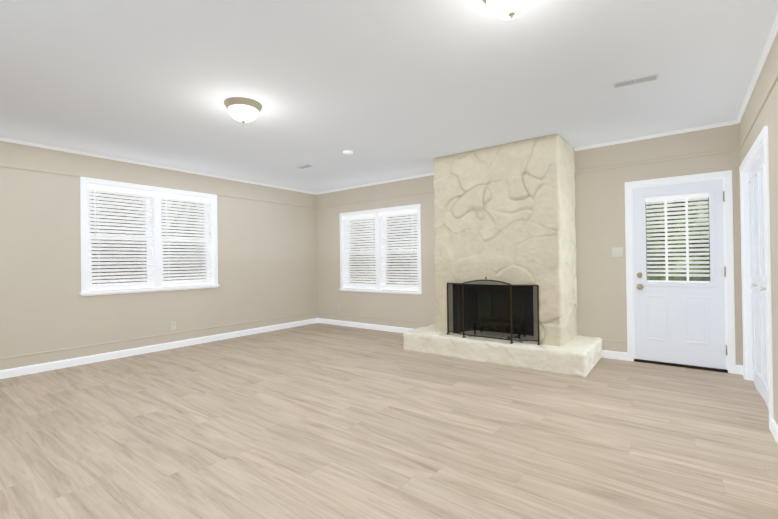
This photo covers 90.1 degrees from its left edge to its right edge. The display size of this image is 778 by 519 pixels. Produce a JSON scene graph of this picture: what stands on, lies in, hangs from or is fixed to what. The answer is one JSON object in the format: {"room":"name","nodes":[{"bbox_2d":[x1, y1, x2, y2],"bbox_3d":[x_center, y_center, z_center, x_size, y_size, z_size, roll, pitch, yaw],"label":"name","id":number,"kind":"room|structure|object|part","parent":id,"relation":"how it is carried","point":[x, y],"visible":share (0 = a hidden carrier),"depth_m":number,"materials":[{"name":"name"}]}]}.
{"room":"living room","nodes":[
{"label":"living room","id":0,"kind":"room"},
{"bbox_2d":[0,141,316,369],"bbox_3d":[-3.694,-0.018,5.011,0.160,2.608,7.520,-1,0,37],"label":"wall","id":1,"kind":"structure","parent":0,"point":[267,269],"depth_m":5.10,"materials":[{"name":"beige paint"}]},
{"bbox_2d":[0,163,79,176],"bbox_3d":[-4.002,-1.026,4.484,0.014,0.037,0.690,-1,0,37],"label":"rail","id":2,"kind":"object","parent":1,"relation":"attached to","point":[1,164],"depth_m":4.46,"materials":[{"name":"beige paint"}]},
{"bbox_2d":[80,177,219,295],"bbox_3d":[-3.301,-0.285,5.497,0.203,1.465,1.774,-1,0,37],"label":"window","id":3,"kind":"structure","parent":1,"relation":"in","point":[139,244],"depth_m":5.43,"materials":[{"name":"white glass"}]},
{"bbox_2d":[87,184,211,291],"bbox_3d":[-3.273,-0.274,5.475,0.073,1.342,1.600,-1,0,37],"label":"venetian blinds","id":4,"kind":"object","parent":3,"relation":"attached to","point":[198,256],"visible":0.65,"depth_m":5.34,"materials":[{"name":"white plastic"}]},
{"bbox_3d":[-3.301,-0.285,5.497,0.203,1.465,1.774,-1,0,37],"label":"window left casing and sashes","id":5,"kind":"part","parent":3,"relation":"part of","materials":[{"name":"white wood"}]},
{"bbox_2d":[0,137,315,193],"bbox_3d":[-3.638,-1.308,4.963,0.025,0.030,7.200,-1,0,37],"label":"crown molding","id":6,"kind":"structure","parent":1,"relation":"attached to","point":[1,139],"depth_m":5.24,"materials":[{"name":"white paint"}]},
{"bbox_2d":[0,312,316,359],"bbox_3d":[-2.824,1.062,5.989,0.014,0.020,4.521,-1,0,37],"label":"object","id":7,"kind":"object","parent":1,"relation":"attached to","point":[310,312],"depth_m":5.22,"materials":[{"name":"beige paint"}]},
{"bbox_2d":[0,318,317,378],"bbox_3d":[-3.607,1.238,4.952,0.014,0.092,7.200,-1,0,37],"label":"baseboard","id":8,"kind":"structure","parent":1,"relation":"attached to","point":[24,370],"depth_m":5.21,"materials":[{"name":"white paint"}]},
{"bbox_2d":[171,321,175,329],"bbox_3d":[-3.116,0.956,5.611,0.008,0.116,0.072,-1,0,37],"label":"outlet","id":9,"kind":"object","parent":1,"relation":"attached to","point":[173,325],"visible":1,"depth_m":5.61,"materials":[{"name":"plastic"}]},
{"bbox_2d":[216,193,315,208],"bbox_3d":[-2.109,-1.039,6.982,0.014,0.037,2.076,-1,0,37],"label":"rail","id":10,"kind":"object","parent":1,"relation":"attached to","point":[226,195],"depth_m":6.83,"materials":[{"name":"beige paint"}]},
{"bbox_2d":[0,323,777,518],"bbox_3d":[-1.074,1.299,3.032,6.688,0.120,7.520,-1,0,37],"label":"floor","id":11,"kind":"structure","parent":0,"point":[319,421],"depth_m":2.66,"materials":[{"name":"brown wood"}]},
{"bbox_2d":[403,134,601,376],"bbox_3d":[1.374,-0.086,5.048,2.311,2.604,1.011,-1,0,37],"label":"fireplace","id":12,"kind":"object","parent":11,"relation":"on","point":[505,263],"visible":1,"depth_m":4.65,"materials":[{"name":"beige stone"}]},
{"bbox_2d":[0,0,777,192],"bbox_3d":[-1.112,-1.429,3.047,6.688,0.120,7.520,-1,0,37],"label":"ceiling","id":13,"kind":"structure","parent":0,"point":[384,90],"depth_m":2.95,"materials":[{"name":"white paint"}]},
{"bbox_2d":[224,97,261,123],"bbox_3d":[-1.282,-1.279,3.422,0.320,0.171,0.320,-1,0,37],"label":"ceiling light","id":14,"kind":"object","parent":13,"relation":"hanging from","point":[242,109],"visible":1,"depth_m":3.33,"materials":[{"name":"white glass"}]},
{"bbox_2d":[296,164,312,168],"bbox_3d":[-1.226,-1.349,5.650,0.260,0.009,0.110,-1,0,37],"label":"ceiling vent","id":15,"kind":"object","parent":13,"relation":"in","point":[303,166],"visible":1,"depth_m":5.63,"materials":[{"name":"white metal"}]},
{"bbox_2d":[343,150,352,154],"bbox_3d":[-0.516,-1.350,4.910,0.128,0.033,0.128,-1,0,37],"label":"smoke detector","id":16,"kind":"object","parent":13,"relation":"attached to","point":[348,152],"visible":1,"depth_m":4.87,"materials":[{"name":"white paint"}]},
{"bbox_2d":[482,0,534,19],"bbox_3d":[0.625,-1.313,1.982,0.320,0.171,0.320,-1,0,37],"label":"ceiling light","id":17,"kind":"object","parent":13,"relation":"hanging from","point":[506,9],"visible":1,"depth_m":1.96,"materials":[{"name":"white glass"}]},
{"bbox_2d":[613,73,658,88],"bbox_3d":[1.945,-1.407,3.067,0.300,0.009,0.110,-1,0,29],"label":"ceiling vent","id":18,"kind":"object","parent":13,"relation":"in","point":[634,82],"visible":1,"depth_m":3.06,"materials":[{"name":"white metal"}]},
{"bbox_2d":[316,124,741,364],"bbox_3d":[1.130,-0.080,5.973,6.368,2.608,0.160,-1,0,37],"label":"wall","id":19,"kind":"structure","parent":0,"point":[600,269],"depth_m":4.81,"materials":[{"name":"beige paint"}]},
{"bbox_2d":[317,318,411,332],"bbox_3d":[-0.317,1.204,6.966,2.766,0.092,0.014,-1,0,37],"label":"baseboard","id":20,"kind":"structure","parent":19,"relation":"attached to","point":[326,321],"depth_m":7.04,"materials":[{"name":"white paint"}]},
{"bbox_2d":[316,173,433,194],"bbox_3d":[-0.201,-1.346,6.859,3.151,0.030,0.025,-1,0,37],"label":"crown molding","id":21,"kind":"structure","parent":19,"relation":"attached to","point":[428,174],"depth_m":6.86,"materials":[{"name":"white paint"}]},
{"bbox_2d":[317,281,435,323],"bbox_3d":[-0.350,0.784,6.989,2.730,0.724,0.014,-1,0,37],"label":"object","id":22,"kind":"object","parent":19,"relation":"attached to","point":[317,281],"depth_m":7.08,"materials":[{"name":"beige paint"}]},
{"bbox_2d":[339,204,422,294],"bbox_3d":[-0.164,-0.153,6.923,1.844,1.480,0.203,-1,0,37],"label":"window","id":23,"kind":"structure","parent":19,"relation":"in","point":[373,257],"depth_m":6.87,"materials":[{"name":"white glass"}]},
{"bbox_2d":[343,209,417,290],"bbox_3d":[-0.185,-0.141,6.895,1.670,1.357,0.073,-1,0,37],"label":"venetian blinds","id":24,"kind":"object","parent":23,"relation":"attached to","point":[395,215],"visible":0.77,"depth_m":6.81,"materials":[{"name":"white plastic"}]},
{"bbox_3d":[-0.164,-0.153,6.923,1.844,1.480,0.203,-1,0,37],"label":"window back casing and sashes","id":25,"kind":"part","parent":23,"relation":"part of","materials":[{"name":"white wood"}]},
{"bbox_2d":[602,339,626,342],"bbox_3d":[2.710,0.978,4.671,0.251,0.019,0.014,-1,0,37],"label":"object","id":26,"kind":"object","parent":19,"relation":"attached to","point":[602,339],"depth_m":4.67,"materials":[{"name":"beige paint"}]},
{"bbox_2d":[602,350,627,360],"bbox_3d":[2.716,1.150,4.667,0.279,0.092,0.014,-1,0,37],"label":"baseboard","id":27,"kind":"structure","parent":19,"relation":"attached to","point":[605,353],"depth_m":4.66,"materials":[{"name":"white paint"}]},
{"bbox_2d":[612,247,622,256],"bbox_3d":[2.732,-0.088,4.646,0.116,0.116,0.019,-1,0,37],"label":"light switch","id":28,"kind":"object","parent":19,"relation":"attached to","point":[617,251],"visible":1,"depth_m":4.65,"materials":[{"name":"plastic"}]},
{"bbox_2d":[574,121,734,150],"bbox_3d":[2.956,-1.402,4.465,1.524,0.030,0.025,-1,0,37],"label":"crown molding","id":29,"kind":"structure","parent":19,"relation":"attached to","point":[731,122],"depth_m":4.39,"materials":[{"name":"white paint"}]},
{"bbox_2d":[632,179,727,368],"bbox_3d":[3.193,0.157,4.305,0.824,2.000,0.131,-1,0,37],"label":"entry door","id":30,"kind":"structure","parent":19,"relation":"in","point":[681,323],"depth_m":4.28,"materials":[{"name":"white paint"}]},
{"bbox_2d":[645,200,709,282],"bbox_3d":[3.216,-0.226,4.343,0.575,0.975,0.004,-1,0,37],"label":"window","id":31,"kind":"structure","parent":30,"relation":"in","point":[677,244],"depth_m":4.33,"materials":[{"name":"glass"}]},
{"bbox_2d":[645,193,709,282],"bbox_3d":[3.200,-0.227,4.322,0.565,0.966,0.048,-1,0,37],"label":"mini-blinds","id":32,"kind":"object","parent":30,"relation":"attached to","point":[665,200],"visible":1,"depth_m":4.31,"materials":[{"name":"white plastic"}]},
{"bbox_3d":[3.188,0.149,4.275,0.796,1.719,0.076,-1,0,37],"label":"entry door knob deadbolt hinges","id":33,"kind":"part","parent":30,"relation":"part of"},
{"bbox_2d":[625,170,735,373],"bbox_3d":[3.233,0.134,4.367,0.956,2.105,0.180,-1,0,37],"label":"door frame","id":34,"kind":"structure","parent":19,"relation":"attached to","point":[726,176],"depth_m":4.10,"materials":[{"name":"white paint"}]},
{"bbox_2d":[634,359,727,372],"bbox_3d":[3.246,1.173,4.361,0.848,0.026,0.162,-1,0,37],"label":"threshold","id":35,"kind":"object","parent":19,"relation":"attached to","point":[683,365],"visible":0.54,"depth_m":4.28,"materials":[{"name":"brown metal"}]},
{"bbox_2d":[739,172,742,365],"bbox_3d":[3.578,0.100,3.938,0.014,1.961,0.083,-1,0,37],"label":"wall","id":36,"kind":"structure","parent":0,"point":[739,172],"depth_m":3.98,"materials":[{"name":"beige paint"}]},
{"bbox_2d":[740,32,777,425],"bbox_3d":[1.508,-0.111,1.068,0.160,2.608,7.520,-1,0,37],"label":"wall","id":37,"kind":"structure","parent":0,"point":[768,116],"depth_m":2.61,"materials":[{"name":"beige paint"}]},
{"bbox_2d":[739,126,773,430],"bbox_3d":[3.134,0.127,3.225,0.180,2.110,1.504,-1,0,37],"label":"trim","id":38,"kind":"structure","parent":37,"relation":"attached to","point":[760,145],"depth_m":3.71,"materials":[{"name":"white paint"}]},
{"bbox_2d":[735,14,777,123],"bbox_3d":[1.417,-1.399,1.131,0.025,0.030,7.200,-1,0,37],"label":"crown molding","id":39,"kind":"structure","parent":37,"relation":"attached to","point":[770,41],"depth_m":2.82,"materials":[{"name":"white paint"}]},
{"bbox_2d":[737,69,777,166],"bbox_3d":[2.979,-1.155,3.178,0.014,0.440,2.158,-1,0,37],"label":"trim","id":40,"kind":"structure","parent":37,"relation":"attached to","point":[765,98],"depth_m":3.02,"materials":[{"name":"beige paint"}]},
{"bbox_2d":[748,151,768,409],"bbox_3d":[3.119,0.163,3.237,0.051,2.032,1.346,-1,0,37],"label":"bifold leaf","id":41,"kind":"object","parent":37,"relation":"in","point":[758,275],"visible":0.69,"depth_m":3.34,"materials":[{"name":"white paint"}]},
{"bbox_2d":[751,283,765,290],"bbox_3d":[3.094,0.228,3.256,0.038,0.036,0.526,-1,0,37],"label":"door knob","id":42,"kind":"object","parent":41,"relation":"attached to","point":[762,288],"visible":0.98,"depth_m":3.06,"materials":[{"name":"silver metal"}]},
{"bbox_2d":[771,419,777,443],"bbox_3d":[0.969,1.151,0.472,0.014,0.092,5.528,-1,0,37],"label":"baseboard","id":43,"kind":"structure","parent":37,"relation":"attached to","point":[774,428],"depth_m":2.57,"materials":[{"name":"white paint"}]},
{"label":"outside","id":44,"kind":"structure","parent":0,"visible":0},
{"bbox_2d":[90,192,417,284],"bbox_3d":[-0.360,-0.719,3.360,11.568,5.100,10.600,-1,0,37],"label":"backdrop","id":45,"kind":"structure","parent":44,"point":[203,234],"depth_m":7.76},
{"bbox_2d":[646,197,709,280],"bbox_3d":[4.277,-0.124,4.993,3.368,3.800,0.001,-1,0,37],"label":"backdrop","id":46,"kind":"structure","parent":44,"point":[675,278],"depth_m":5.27,"materials":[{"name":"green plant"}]}
]}

